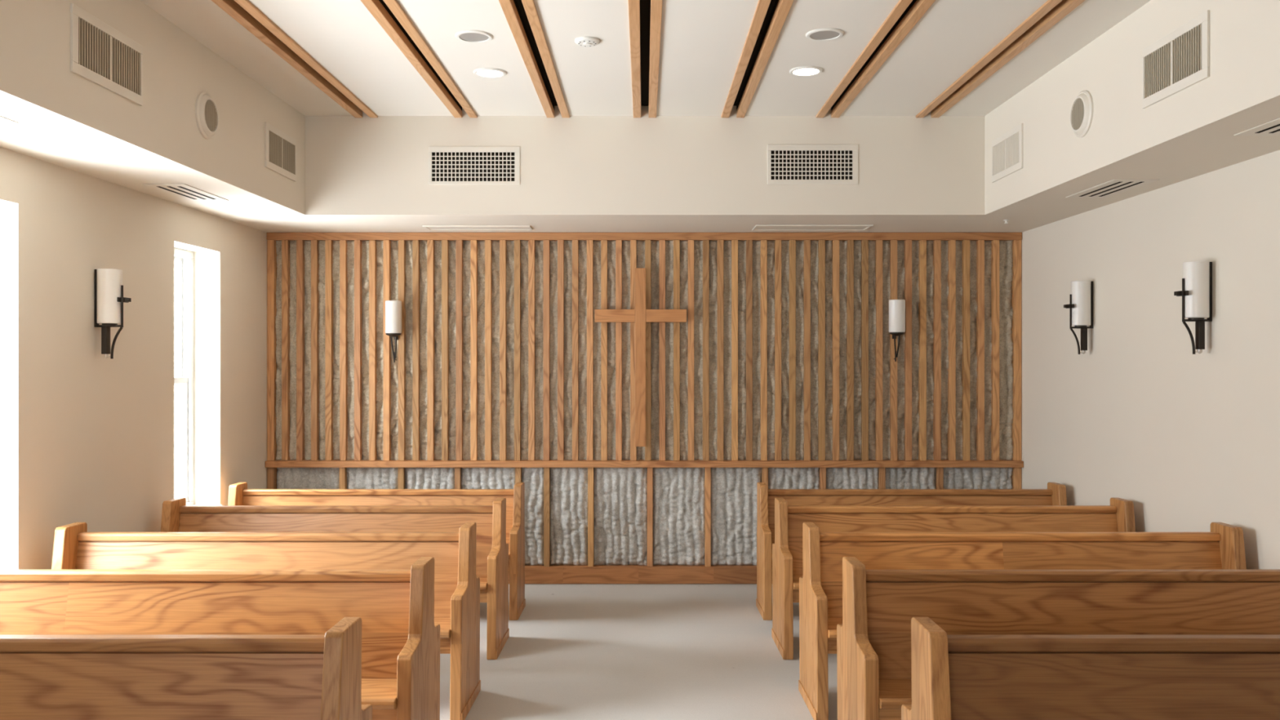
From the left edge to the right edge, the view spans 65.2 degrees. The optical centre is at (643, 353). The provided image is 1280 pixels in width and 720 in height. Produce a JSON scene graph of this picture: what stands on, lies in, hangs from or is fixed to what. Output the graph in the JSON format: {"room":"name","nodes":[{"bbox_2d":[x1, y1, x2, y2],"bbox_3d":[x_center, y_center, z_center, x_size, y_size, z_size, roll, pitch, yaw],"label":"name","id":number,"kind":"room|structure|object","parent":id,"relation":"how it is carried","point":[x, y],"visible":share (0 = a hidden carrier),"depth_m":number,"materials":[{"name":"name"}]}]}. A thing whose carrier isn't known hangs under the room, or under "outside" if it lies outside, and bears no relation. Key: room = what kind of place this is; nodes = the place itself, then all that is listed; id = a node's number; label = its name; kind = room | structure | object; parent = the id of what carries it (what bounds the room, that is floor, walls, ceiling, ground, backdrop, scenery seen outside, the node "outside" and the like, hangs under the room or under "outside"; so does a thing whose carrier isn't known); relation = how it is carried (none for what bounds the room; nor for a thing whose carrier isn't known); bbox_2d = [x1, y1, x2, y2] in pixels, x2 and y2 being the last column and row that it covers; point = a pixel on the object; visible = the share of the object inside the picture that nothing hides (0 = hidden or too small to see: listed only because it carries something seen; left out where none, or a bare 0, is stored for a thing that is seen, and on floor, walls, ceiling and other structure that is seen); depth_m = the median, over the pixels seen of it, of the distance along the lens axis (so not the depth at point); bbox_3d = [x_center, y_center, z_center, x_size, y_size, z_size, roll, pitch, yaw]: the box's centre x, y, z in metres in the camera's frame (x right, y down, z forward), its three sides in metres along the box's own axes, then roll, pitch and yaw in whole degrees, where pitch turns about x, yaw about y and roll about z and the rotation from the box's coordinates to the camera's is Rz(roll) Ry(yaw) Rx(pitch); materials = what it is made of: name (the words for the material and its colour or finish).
{"room":"house of worship","nodes":[
{"label":"house of worship","id":0,"kind":"room"},
{"bbox_2d":[0,115,18,123],"bbox_3d":[-2.825,-0.994,4.010,0.250,0.006,0.620,0,0,0],"label":"air vent","id":1,"kind":"object","parent":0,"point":[2,120],"visible":1,"depth_m":4.27,"materials":[{"name":"beige paint"}]},
{"bbox_2d":[0,146,266,569],"bbox_3d":[-3.300,0.121,2.380,0.380,4.060,11.960,0,0,0],"label":"wall","id":2,"kind":"structure","parent":0,"point":[88,437],"depth_m":5.80,"materials":[{"name":"paint"}]},
{"bbox_2d":[70,3,142,106],"bbox_3d":[-2.434,-1.344,4.548,0.012,0.290,0.594,0,0,0],"label":"air vent","id":3,"kind":"object","parent":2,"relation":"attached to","point":[100,54],"visible":1,"depth_m":4.51,"materials":[{"name":"beige metal"}]},
{"bbox_2d":[93,268,131,359],"bbox_3d":[-3.013,-0.223,5.672,0.195,0.507,0.128,0,0,0],"label":"wall sconce","id":4,"kind":"object","parent":2,"relation":"attached to","point":[108,299],"visible":1,"depth_m":5.63,"materials":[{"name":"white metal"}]},
{"bbox_2d":[96,323,121,327],"bbox_3d":[-3.032,-0.159,5.672,0.144,0.020,0.080,0,0,0],"label":"tray","id":5,"kind":"object","parent":4,"relation":"on","point":[104,325],"depth_m":5.66,"materials":[{"name":"brown metal"}]},
{"bbox_2d":[0,0,347,232],"bbox_3d":[-2.775,-1.503,2.370,0.670,1.012,11.940,0,0,0],"label":"soffit","id":6,"kind":"structure","parent":2,"relation":"attached to","point":[65,119],"depth_m":5.11,"materials":[{"name":"paint"}]},
{"bbox_2d":[142,183,228,200],"bbox_3d":[-2.825,-0.994,6.190,0.250,0.006,0.620,0,0,0],"label":"air vent","id":7,"kind":"object","parent":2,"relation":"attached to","point":[184,191],"visible":1,"depth_m":6.16,"materials":[{"name":"white metal"}]},
{"bbox_2d":[173,247,222,505],"bbox_3d":[-3.255,0.194,6.978,0.330,1.875,0.715,0,0,0],"label":"window","id":8,"kind":"structure","parent":2,"relation":"in","point":[183,259],"depth_m":7.29,"materials":[{"name":"white glass"}]},
{"bbox_2d":[264,121,296,181],"bbox_3d":[-2.434,-1.344,6.708,0.012,0.290,0.552,0,0,0],"label":"air vent","id":9,"kind":"object","parent":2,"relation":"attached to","point":[280,148],"visible":1,"depth_m":6.68,"materials":[{"name":"white metal"}]},
{"bbox_2d":[195,92,218,138],"bbox_3d":[-2.423,-1.307,5.509,0.034,0.256,0.288,0,0,0],"label":"speaker","id":10,"kind":"object","parent":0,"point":[206,115],"visible":1,"depth_m":5.50,"materials":[{"name":"beige paint"}]},
{"bbox_2d":[422,225,533,230],"bbox_3d":[-1.310,-0.992,7.910,0.840,0.009,0.220,0,0,0],"label":"air vent","id":11,"kind":"object","parent":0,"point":[427,227],"visible":1,"depth_m":7.87,"materials":[{"name":"white metal"}]},
{"bbox_2d":[440,583,837,719],"bbox_3d":[0.003,1.798,2.380,6.265,0.512,11.960,0,0,0],"label":"floor","id":12,"kind":"structure","parent":0,"point":[574,651],"depth_m":5.99,"materials":[{"name":"concrete"}]},
{"bbox_2d":[0,617,372,719],"bbox_3d":[-1.940,1.280,2.968,2.122,0.920,0.581,0,-2,0],"label":"pew","id":13,"kind":"object","parent":12,"relation":"on","point":[42,677],"visible":1,"depth_m":3.04,"materials":[{"name":"brown wood"}]},
{"bbox_2d":[0,556,439,719],"bbox_3d":[-1.940,1.313,4.056,2.122,0.920,0.581,0,-2,0],"label":"pew","id":14,"kind":"object","parent":12,"relation":"on","point":[401,637],"visible":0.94,"depth_m":4.12,"materials":[{"name":"brown wood"}]},
{"bbox_2d":[51,522,480,719],"bbox_3d":[-1.940,1.345,5.110,2.122,0.920,0.582,0,-2,0],"label":"pew","id":15,"kind":"object","parent":12,"relation":"on","point":[456,584],"visible":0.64,"depth_m":5.18,"materials":[{"name":"brown wood"}]},
{"bbox_2d":[160,497,509,659],"bbox_3d":[-1.940,1.380,6.247,2.122,0.920,0.581,0,-2,0],"label":"pew","id":16,"kind":"object","parent":12,"relation":"on","point":[491,547],"visible":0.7,"depth_m":6.32,"materials":[{"name":"brown wood"}]},
{"bbox_2d":[227,482,525,620],"bbox_3d":[-1.940,1.408,7.197,2.122,0.920,0.486,0,-2,0],"label":"pew","id":17,"kind":"object","parent":12,"relation":"on","point":[239,494],"visible":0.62,"depth_m":7.32,"materials":[{"name":"brown wood"}]},
{"bbox_2d":[755,482,1066,620],"bbox_3d":[1.942,1.408,7.197,2.219,0.920,0.486,0,-2,0],"label":"pew","id":18,"kind":"object","parent":12,"relation":"on","point":[1055,494],"visible":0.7,"depth_m":7.32,"materials":[{"name":"brown wood"}]},
{"bbox_2d":[771,497,1135,659],"bbox_3d":[1.942,1.380,6.247,2.219,0.920,0.581,0,-2,0],"label":"pew","id":19,"kind":"object","parent":12,"relation":"on","point":[1119,516],"visible":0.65,"depth_m":6.32,"materials":[{"name":"brown wood"}]},
{"bbox_2d":[798,522,1246,719],"bbox_3d":[1.942,1.345,5.110,2.219,0.920,0.582,0,-2,0],"label":"pew","id":20,"kind":"object","parent":12,"relation":"on","point":[820,584],"visible":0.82,"depth_m":5.18,"materials":[{"name":"brown wood"}]},
{"bbox_2d":[836,556,1279,719],"bbox_3d":[1.942,1.313,4.056,2.219,0.920,0.581,0,-2,0],"label":"pew","id":21,"kind":"object","parent":12,"relation":"on","point":[874,661],"visible":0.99,"depth_m":4.12,"materials":[{"name":"brown wood"}]},
{"bbox_2d":[901,617,1279,719],"bbox_3d":[1.942,1.280,2.968,2.219,0.920,0.581,0,-2,0],"label":"pew","id":22,"kind":"object","parent":12,"relation":"on","point":[954,677],"visible":1,"depth_m":3.04,"materials":[{"name":"brown wood"}]},
{"bbox_2d":[140,0,1151,115],"bbox_3d":[0.007,-1.859,1.810,4.934,0.300,10.820,0,0,0],"label":"ceiling","id":23,"kind":"structure","parent":0,"point":[702,42],"depth_m":5.62,"materials":[{"name":"paint"}]},
{"bbox_2d":[211,0,377,117],"bbox_3d":[-1.998,-1.762,1.823,0.166,0.134,10.750,0,0,0],"label":"ceiling beam","id":24,"kind":"structure","parent":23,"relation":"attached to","point":[243,11],"depth_m":5.66,"materials":[{"name":"brown wood"}]},
{"bbox_2d":[360,0,477,117],"bbox_3d":[-1.281,-1.762,1.823,0.166,0.134,10.750,0,0,0],"label":"ceiling beam","id":25,"kind":"structure","parent":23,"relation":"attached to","point":[388,14],"depth_m":5.67,"materials":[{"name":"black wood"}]},
{"bbox_2d":[455,30,493,43],"bbox_3d":[-0.915,-1.704,5.386,0.200,0.008,0.200,0,0,0],"label":"ceiling speaker","id":26,"kind":"object","parent":23,"relation":"in","point":[468,36],"visible":1,"depth_m":5.38,"materials":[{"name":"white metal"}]},
{"bbox_2d":[473,67,506,78],"bbox_3d":[-0.937,-1.704,6.082,0.200,0.008,0.200,0,0,0],"label":"recessed light","id":27,"kind":"object","parent":23,"relation":"in","point":[491,73],"visible":1,"depth_m":6.07,"materials":[{"name":"white glass"}]},
{"bbox_2d":[498,0,569,117],"bbox_3d":[-0.617,-1.762,1.823,0.166,0.134,10.750,0,0,0],"label":"ceiling beam","id":28,"kind":"structure","parent":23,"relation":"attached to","point":[522,16],"depth_m":5.67,"materials":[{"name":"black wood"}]},
{"bbox_2d":[574,36,599,46],"bbox_3d":[-0.309,-1.696,5.460,0.136,0.026,0.136,0,0,0],"label":"smoke detector","id":29,"kind":"object","parent":23,"relation":"attached to","point":[581,41],"visible":1,"depth_m":5.43,"materials":[{"name":"white plastic"}]},
{"bbox_2d":[627,0,662,117],"bbox_3d":[0.006,-1.762,1.823,0.166,0.134,10.750,0,0,0],"label":"ceiling beam","id":30,"kind":"structure","parent":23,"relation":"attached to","point":[645,16],"depth_m":5.70,"materials":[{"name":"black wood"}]},
{"bbox_2d":[720,0,793,117],"bbox_3d":[0.638,-1.762,1.823,0.166,0.134,10.750,0,0,0],"label":"ceiling beam","id":31,"kind":"structure","parent":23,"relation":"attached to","point":[769,18],"depth_m":5.69,"materials":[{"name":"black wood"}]},
{"bbox_2d":[789,66,822,76],"bbox_3d":[0.979,-1.704,6.046,0.200,0.008,0.200,0,0,0],"label":"recessed light","id":32,"kind":"object","parent":23,"relation":"in","point":[802,71],"visible":1,"depth_m":6.04,"materials":[{"name":"white glass"}]},
{"bbox_2d":[805,27,844,40],"bbox_3d":[0.967,-1.704,5.352,0.200,0.008,0.200,0,0,0],"label":"ceiling speaker","id":33,"kind":"object","parent":23,"relation":"in","point":[826,33],"visible":1,"depth_m":5.35,"materials":[{"name":"white metal"}]},
{"bbox_2d":[815,0,935,117],"bbox_3d":[1.319,-1.762,1.823,0.166,0.134,10.750,0,0,0],"label":"ceiling beam","id":34,"kind":"structure","parent":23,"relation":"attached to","point":[906,14],"depth_m":5.67,"materials":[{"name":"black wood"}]},
{"bbox_2d":[915,0,1084,117],"bbox_3d":[2.038,-1.762,1.823,0.166,0.134,10.750,0,0,0],"label":"ceiling beam","id":35,"kind":"structure","parent":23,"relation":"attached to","point":[1051,11],"depth_m":5.67,"materials":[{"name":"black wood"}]},
{"bbox_2d":[404,467,936,562],"bbox_3d":[-0.087,0.071,8.440,6.805,4.160,0.200,0,0,0],"label":"wall","id":36,"kind":"structure","parent":0,"point":[461,468],"depth_m":8.34,"materials":[{"name":"paint"}]},
{"bbox_2d":[428,146,519,184],"bbox_3d":[-1.222,-1.351,7.196,0.658,0.274,0.008,0,0,0],"label":"air vent","id":37,"kind":"object","parent":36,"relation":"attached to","point":[447,165],"visible":1,"depth_m":7.19,"materials":[{"name":"white metal"}]},
{"bbox_2d":[265,232,1023,583],"bbox_3d":[0.003,0.451,8.274,6.219,2.893,0.158,0,0,0],"label":"wall panel","id":38,"kind":"object","parent":36,"relation":"attached to","point":[781,370],"visible":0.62,"depth_m":8.27,"materials":[{"name":"brown wood"}]},
{"bbox_2d":[385,300,401,362],"bbox_3d":[-2.039,-0.176,8.155,0.130,0.502,0.165,0,0,0],"label":"wall sconce","id":39,"kind":"object","parent":38,"relation":"attached to","point":[393,308],"visible":1,"depth_m":8.09,"materials":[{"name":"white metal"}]},
{"bbox_2d":[595,267,686,446],"bbox_3d":[-0.027,0.032,8.175,0.746,1.449,0.129,0,0,0],"label":"wooden cross","id":40,"kind":"object","parent":38,"relation":"attached to","point":[640,315],"visible":1,"depth_m":8.11,"materials":[{"name":"brown wood"}]},
{"bbox_2d":[888,299,905,361],"bbox_3d":[2.059,-0.184,8.155,0.130,0.502,0.165,0,0,0],"label":"wall sconce","id":41,"kind":"object","parent":38,"relation":"attached to","point":[896,307],"visible":1,"depth_m":8.09,"materials":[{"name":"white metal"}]},
{"bbox_2d":[305,106,984,232],"bbox_3d":[0.007,-1.503,7.770,4.894,1.012,1.140,0,0,0],"label":"soffit","id":42,"kind":"structure","parent":36,"relation":"attached to","point":[366,174],"depth_m":7.20,"materials":[{"name":"paint"}]},
{"bbox_2d":[767,144,857,184],"bbox_3d":[1.214,-1.358,7.196,0.653,0.288,0.008,0,0,0],"label":"air vent","id":43,"kind":"object","parent":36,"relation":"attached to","point":[784,167],"visible":1,"depth_m":7.19,"materials":[{"name":"white metal"}]},
{"bbox_2d":[751,225,873,230],"bbox_3d":[1.325,-0.992,7.900,0.910,0.009,0.280,0,0,0],"label":"air vent","id":44,"kind":"object","parent":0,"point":[757,227],"visible":1,"depth_m":7.87,"materials":[{"name":"white metal"}]},
{"bbox_2d":[1070,90,1093,137],"bbox_3d":[2.437,-1.322,5.528,0.034,0.255,0.288,0,0,0],"label":"speaker","id":45,"kind":"object","parent":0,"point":[1082,111],"visible":1,"depth_m":5.53,"materials":[{"name":"beige paint"}]},
{"bbox_2d":[1021,150,1279,569],"bbox_3d":[3.215,0.121,2.380,0.200,4.060,11.960,0,0,0],"label":"wall","id":46,"kind":"structure","parent":0,"point":[1193,441],"depth_m":5.99,"materials":[{"name":"paint"}]},
{"bbox_2d":[991,123,1022,182],"bbox_3d":[2.448,-1.344,6.747,0.012,0.290,0.556,0,0,0],"label":"air vent","id":47,"kind":"object","parent":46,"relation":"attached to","point":[1007,148],"visible":1,"depth_m":6.73,"materials":[{"name":"white metal"}]},
{"bbox_2d":[1063,280,1093,354],"bbox_3d":[3.018,-0.246,6.948,0.195,0.507,0.128,0,0,0],"label":"wall sconce","id":48,"kind":"object","parent":46,"relation":"attached to","point":[1080,306],"visible":1,"depth_m":6.91,"materials":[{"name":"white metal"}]},
{"bbox_2d":[1071,325,1091,328],"bbox_3d":[3.037,-0.183,6.948,0.144,0.020,0.080,0,0,0],"label":"tray","id":49,"kind":"object","parent":48,"relation":"on","point":[1075,326],"depth_m":6.94,"materials":[{"name":"brown metal"}]},
{"bbox_2d":[942,0,1279,232],"bbox_3d":[2.784,-1.503,2.370,0.661,1.012,11.940,0,0,0],"label":"soffit","id":50,"kind":"structure","parent":46,"relation":"attached to","point":[1189,133],"depth_m":5.17,"materials":[{"name":"paint"}]},
{"bbox_2d":[1066,178,1159,197],"bbox_3d":[2.820,-0.994,6.050,0.260,0.006,0.660,0,0,0],"label":"air vent","id":51,"kind":"object","parent":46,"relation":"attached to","point":[1113,187],"visible":1,"depth_m":6.00,"materials":[{"name":"white metal"}]},
{"bbox_2d":[1142,9,1209,108],"bbox_3d":[2.448,-1.344,4.619,0.012,0.290,0.566,0,0,0],"label":"air vent","id":52,"kind":"object","parent":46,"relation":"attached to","point":[1180,60],"visible":1,"depth_m":4.59,"materials":[{"name":"white metal"}]},
{"bbox_2d":[1173,261,1212,354],"bbox_3d":[3.018,-0.248,5.497,0.195,0.507,0.128,0,0,0],"label":"wall sconce","id":53,"kind":"object","parent":46,"relation":"attached to","point":[1196,293],"visible":1,"depth_m":5.46,"materials":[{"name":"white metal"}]},
{"bbox_2d":[1183,317,1209,321],"bbox_3d":[3.037,-0.185,5.497,0.144,0.020,0.080,0,0,0],"label":"tray","id":54,"kind":"object","parent":53,"relation":"on","point":[1189,319],"depth_m":5.49,"materials":[{"name":"brown metal"}]},
{"bbox_2d":[1234,118,1279,135],"bbox_3d":[2.820,-0.994,4.230,0.260,0.006,0.660,0,0,0],"label":"air vent","id":55,"kind":"object","parent":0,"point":[1273,127],"visible":1,"depth_m":4.45,"materials":[{"name":"white metal"}]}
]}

